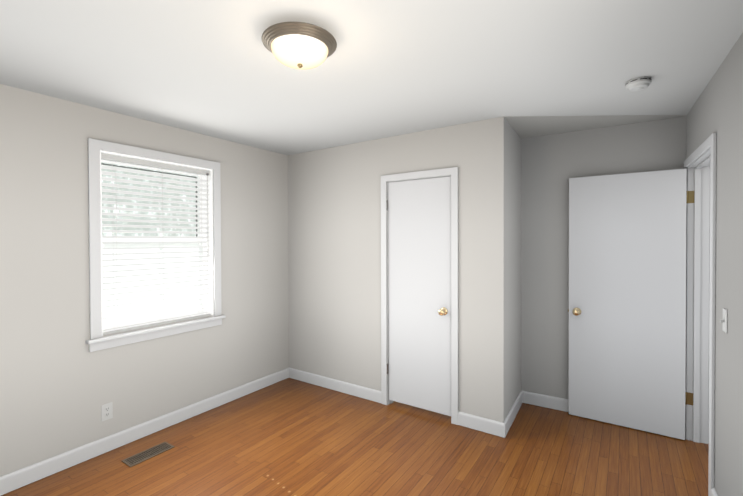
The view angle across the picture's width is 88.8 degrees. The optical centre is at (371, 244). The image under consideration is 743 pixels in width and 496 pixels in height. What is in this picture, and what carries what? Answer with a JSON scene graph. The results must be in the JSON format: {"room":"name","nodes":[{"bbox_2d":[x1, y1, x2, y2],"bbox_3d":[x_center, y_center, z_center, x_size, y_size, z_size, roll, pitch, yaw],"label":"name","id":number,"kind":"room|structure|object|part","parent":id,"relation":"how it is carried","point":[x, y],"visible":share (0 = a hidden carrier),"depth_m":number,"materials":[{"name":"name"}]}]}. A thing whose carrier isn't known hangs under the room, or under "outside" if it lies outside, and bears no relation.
{"room":"empty bedroom","nodes":[
{"label":"empty bedroom","id":0,"kind":"room"},
{"bbox_2d":[0,84,288,476],"bbox_3d":[-1.974,0.259,2.721,0.200,2.420,3.765,0,1,34],"label":"wall","id":1,"kind":"structure","parent":0,"point":[60,384],"depth_m":2.58,"materials":[{"name":"beige paint"}]},
{"bbox_2d":[101,402,112,421],"bbox_3d":[-1.875,1.184,2.688,0.008,0.115,0.070,0,1,34],"label":"electrical outlet","id":2,"kind":"object","parent":1,"relation":"attached to","point":[107,411],"visible":1,"depth_m":2.69,"materials":[{"name":"white plastic"}]},
{"bbox_2d":[0,368,287,495],"bbox_3d":[-1.848,1.412,2.721,0.015,0.105,3.420,0,1,34],"label":"baseboard","id":3,"kind":"structure","parent":1,"relation":"attached to","point":[17,479],"depth_m":2.76,"materials":[{"name":"white paint"}]},
{"bbox_2d":[88,138,221,351],"bbox_3d":[-1.731,-0.002,3.066,0.218,1.463,1.021,0,1,34],"label":"window","id":4,"kind":"structure","parent":1,"relation":"in","point":[146,172],"depth_m":2.98,"materials":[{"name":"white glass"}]},
{"bbox_3d":[-1.785,-0.335,3.098,0.010,0.538,0.761,0,1,34],"label":"screen frame","id":5,"kind":"part","parent":4,"relation":"part of","materials":[{"name":"grey"}]},
{"bbox_3d":[-1.760,-0.320,3.082,0.004,0.578,0.771,0,1,34],"label":"sash glass","id":6,"kind":"part","parent":4,"relation":"part of","materials":[{"name":"clear glass"}]},
{"bbox_3d":[-1.760,-0.320,3.082,0.030,0.668,0.851,0,1,34],"label":"window sash","id":7,"kind":"part","parent":4,"relation":"part of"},
{"bbox_3d":[-1.729,0.273,3.069,0.004,0.578,0.771,0,1,34],"label":"sash glass","id":8,"kind":"part","parent":4,"relation":"part of","materials":[{"name":"clear glass"}]},
{"bbox_3d":[-1.729,0.281,3.069,0.030,0.683,0.851,0,1,34],"label":"window sash","id":9,"kind":"part","parent":4,"relation":"part of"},
{"bbox_2d":[101,153,209,174],"bbox_3d":[-1.684,-0.631,3.027,0.044,0.040,0.843,0,1,34],"label":"blind headrail","id":10,"kind":"object","parent":4,"relation":"attached to","point":[122,159],"visible":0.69,"depth_m":2.95,"materials":[{"name":"white plastic"}]},
{"bbox_2d":[112,161,113,284],"bbox_3d":[-1.889,0.009,2.773,0.002,1.238,0.002,0,1,34],"label":"blind cord","id":11,"kind":"object","parent":10,"relation":"hanging from","point":[112,161],"depth_m":2.77,"materials":[{"name":"white fabric"}]},
{"bbox_2d":[116,203,117,330],"bbox_3d":[-1.844,0.009,2.743,0.002,1.238,0.002,0,1,34],"label":"blind cord","id":12,"kind":"object","parent":10,"relation":"hanging from","point":[116,203],"depth_m":2.74,"materials":[{"name":"white fabric"}]},
{"bbox_2d":[159,213,160,321],"bbox_3d":[-1.704,0.005,3.049,0.002,1.238,0.002,0,1,34],"label":"blind cord","id":13,"kind":"object","parent":10,"relation":"hanging from","point":[159,246],"depth_m":3.05,"materials":[{"name":"white fabric"}]},
{"bbox_2d":[162,168,163,309],"bbox_3d":[-1.659,0.006,3.019,0.002,1.238,0.002,0,1,34],"label":"blind cord","id":14,"kind":"object","parent":10,"relation":"hanging from","point":[162,168],"depth_m":3.02,"materials":[{"name":"white fabric"}]},
{"bbox_2d":[197,174,198,303],"bbox_3d":[-1.519,0.002,3.325,0.002,1.238,0.002,0,1,34],"label":"blind cord","id":15,"kind":"object","parent":10,"relation":"hanging from","point":[197,174],"depth_m":3.33,"materials":[{"name":"white fabric"}]},
{"bbox_2d":[201,186,202,315],"bbox_3d":[-1.474,0.002,3.294,0.002,1.238,0.002,0,1,34],"label":"blind cord","id":16,"kind":"object","parent":10,"relation":"hanging from","point":[201,186],"depth_m":3.29,"materials":[{"name":"white fabric"}]},
{"bbox_3d":[-1.679,0.632,3.041,0.048,0.020,0.843,0,1,34],"label":"window blind bottom rail","id":17,"kind":"part","parent":4,"relation":"part of","materials":[{"name":"white plastic"}]},
{"bbox_2d":[85,315,225,343],"bbox_3d":[-1.660,0.657,3.028,0.113,0.025,1.061,0,1,34],"label":"sill","id":18,"kind":"structure","parent":1,"relation":"attached to","point":[127,334],"depth_m":2.90,"materials":[{"name":"white paint"}]},
{"bbox_2d":[1,378,708,495],"bbox_3d":[0.423,1.520,1.905,5.300,0.100,5.450,0,1,34],"label":"floor","id":19,"kind":"structure","parent":0,"point":[289,437],"depth_m":2.61,"materials":[{"name":"brown wood"}]},
{"bbox_2d":[121,442,174,467],"bbox_3d":[-1.562,1.466,2.660,0.130,0.005,0.295,0,1,34],"label":"floor vent","id":20,"kind":"object","parent":19,"relation":"in","point":[143,456],"visible":1,"depth_m":2.65,"materials":[{"name":"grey metal"}]},
{"bbox_2d":[0,0,742,154],"bbox_3d":[0.415,-0.999,1.877,5.300,0.102,5.450,0,1,34],"label":"ceiling","id":21,"kind":"structure","parent":0,"point":[385,69],"depth_m":1.98,"materials":[{"name":"white paint"}]},
{"bbox_2d":[262,22,336,69],"bbox_3d":[-0.323,-0.872,1.711,0.333,0.147,0.333,0,1,34],"label":"flush-mount light fixture","id":22,"kind":"object","parent":21,"relation":"attached to","point":[300,45],"visible":1,"depth_m":1.63,"materials":[{"name":"grey metal"}]},
{"bbox_2d":[626,76,651,91],"bbox_3d":[1.560,-0.932,2.216,0.124,0.052,0.124,0,1,34],"label":"smoke detector","id":23,"kind":"object","parent":21,"relation":"attached to","point":[638,84],"visible":0.98,"depth_m":2.18,"materials":[{"name":"white plastic"}]},
{"bbox_2d":[288,116,503,422],"bbox_3d":[0.076,0.243,3.544,2.290,2.420,0.115,0,1,34],"label":"wall","id":24,"kind":"structure","parent":0,"point":[334,243],"depth_m":3.53,"materials":[{"name":"beige paint"}]},
{"bbox_2d":[288,368,380,402],"bbox_3d":[-0.394,1.395,3.797,1.174,0.105,0.015,0,1,34],"label":"baseboard","id":25,"kind":"structure","parent":24,"relation":"attached to","point":[374,395],"depth_m":3.76,"materials":[{"name":"white paint"}]},
{"bbox_2d":[387,175,450,404],"bbox_3d":[0.430,0.436,3.310,0.644,2.037,0.115,0,1,34],"label":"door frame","id":26,"kind":"structure","parent":24,"relation":"attached to","point":[389,401],"depth_m":3.43,"materials":[{"name":"white paint"}]},
{"bbox_2d":[381,167,458,424],"bbox_3d":[0.392,0.414,3.252,0.732,2.081,0.104,0,1,34],"label":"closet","id":27,"kind":"object","parent":24,"relation":"attached to","point":[419,268],"depth_m":3.25,"materials":[{"name":"white paint"}]},
{"bbox_3d":[0.580,0.551,3.107,0.066,0.066,0.069,0,1,34],"label":"knob","id":28,"kind":"part","parent":27,"relation":"part of","materials":[{"name":"gold metal"}]},
{"bbox_2d":[458,411,495,434],"bbox_3d":[0.832,1.400,2.975,0.314,0.105,0.015,0,1,34],"label":"baseboard","id":29,"kind":"structure","parent":24,"relation":"attached to","point":[471,421],"depth_m":2.97,"materials":[{"name":"white paint"}]},
{"bbox_2d":[504,118,520,420],"bbox_3d":[1.167,0.242,3.250,0.150,2.420,0.834,0,1,34],"label":"wall","id":30,"kind":"structure","parent":0,"point":[512,264],"depth_m":3.13,"materials":[{"name":"beige paint"}]},
{"bbox_2d":[496,390,527,437],"bbox_3d":[1.182,1.397,3.156,0.046,0.105,0.705,0,1,34],"label":"baseboard","id":31,"kind":"structure","parent":30,"relation":"attached to","point":[502,429],"depth_m":3.05,"materials":[{"name":"white paint"}]},
{"bbox_2d":[521,116,685,398],"bbox_3d":[1.956,0.240,3.187,1.301,2.420,0.169,0,1,34],"label":"wall","id":32,"kind":"structure","parent":0,"point":[552,164],"depth_m":3.32,"materials":[{"name":"beige paint"}]},
{"bbox_2d":[528,392,568,411],"bbox_3d":[1.873,1.394,3.177,1.172,0.105,0.063,0,1,34],"label":"baseboard","id":33,"kind":"structure","parent":32,"relation":"attached to","point":[556,403],"depth_m":3.36,"materials":[{"name":"white paint"}]},
{"bbox_2d":[568,168,693,439],"bbox_3d":[2.027,0.441,3.007,0.823,2.006,0.040,0,1,34],"label":"bedroom door","id":34,"kind":"structure","parent":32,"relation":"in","point":[627,297],"depth_m":2.98,"materials":[{"name":"white paint"}]},
{"bbox_2d":[572,308,580,315],"bbox_3d":[1.724,0.561,3.182,0.066,0.066,0.129,0,1,34],"label":"door knob","id":35,"kind":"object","parent":34,"relation":"attached to","point":[576,311],"depth_m":3.14,"materials":[{"name":"gold metal"}]},
{"bbox_3d":[2.364,1.143,2.812,0.043,0.090,0.004,0,1,34],"label":"bedroom door hinge leaf","id":36,"kind":"part","parent":34,"relation":"part of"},
{"bbox_3d":[2.359,-0.352,2.796,0.043,0.090,0.004,0,1,34],"label":"bedroom door hinge leaf","id":37,"kind":"part","parent":34,"relation":"part of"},
{"bbox_2d":[686,33,742,495],"bbox_3d":[1.247,0.268,0.903,0.314,2.420,4.525,0,1,34],"label":"wall","id":38,"kind":"structure","parent":0,"point":[717,107],"depth_m":1.89,"materials":[{"name":"beige paint"}]},
{"bbox_2d":[683,133,716,495],"bbox_3d":[2.193,0.417,2.452,0.194,2.081,0.914,0,1,34],"label":"door frame","id":39,"kind":"structure","parent":38,"relation":"attached to","point":[697,315],"depth_m":2.77,"materials":[{"name":"white paint"}]},
{"bbox_2d":[711,488,717,495],"bbox_3d":[1.042,1.424,0.706,0.154,0.105,3.290,0,1,34],"label":"baseboard","id":40,"kind":"structure","parent":38,"relation":"attached to","point":[713,493],"depth_m":2.08,"materials":[{"name":"white paint"}]},
{"bbox_2d":[720,308,727,332],"bbox_3d":[1.786,0.385,1.927,0.024,0.115,0.070,0,1,34],"label":"light switch","id":41,"kind":"object","parent":38,"relation":"attached to","point":[724,320],"visible":1,"depth_m":1.91,"materials":[{"name":"white plastic"}]},
{"label":"outside","id":42,"kind":"structure","parent":0,"visible":0},
{"bbox_2d":[101,162,198,321],"bbox_3d":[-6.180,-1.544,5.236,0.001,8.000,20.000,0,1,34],"label":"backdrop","id":43,"kind":"structure","parent":42,"point":[129,306],"depth_m":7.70,"materials":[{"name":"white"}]},
{"bbox_3d":[-1.441,-0.618,3.330,0.014,0.020,0.014,0,1,34],"label":"hook","id":44,"kind":"object","parent":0,"visible":0},
{"bbox_2d":[207,176,208,256],"bbox_3d":[-1.439,-0.253,3.333,0.008,0.720,0.008,0,1,34],"label":"blind wand","id":45,"kind":"object","parent":44,"relation":"hanging from","point":[207,214],"visible":1,"depth_m":3.33,"materials":[{"name":"white plastic"}]}
]}

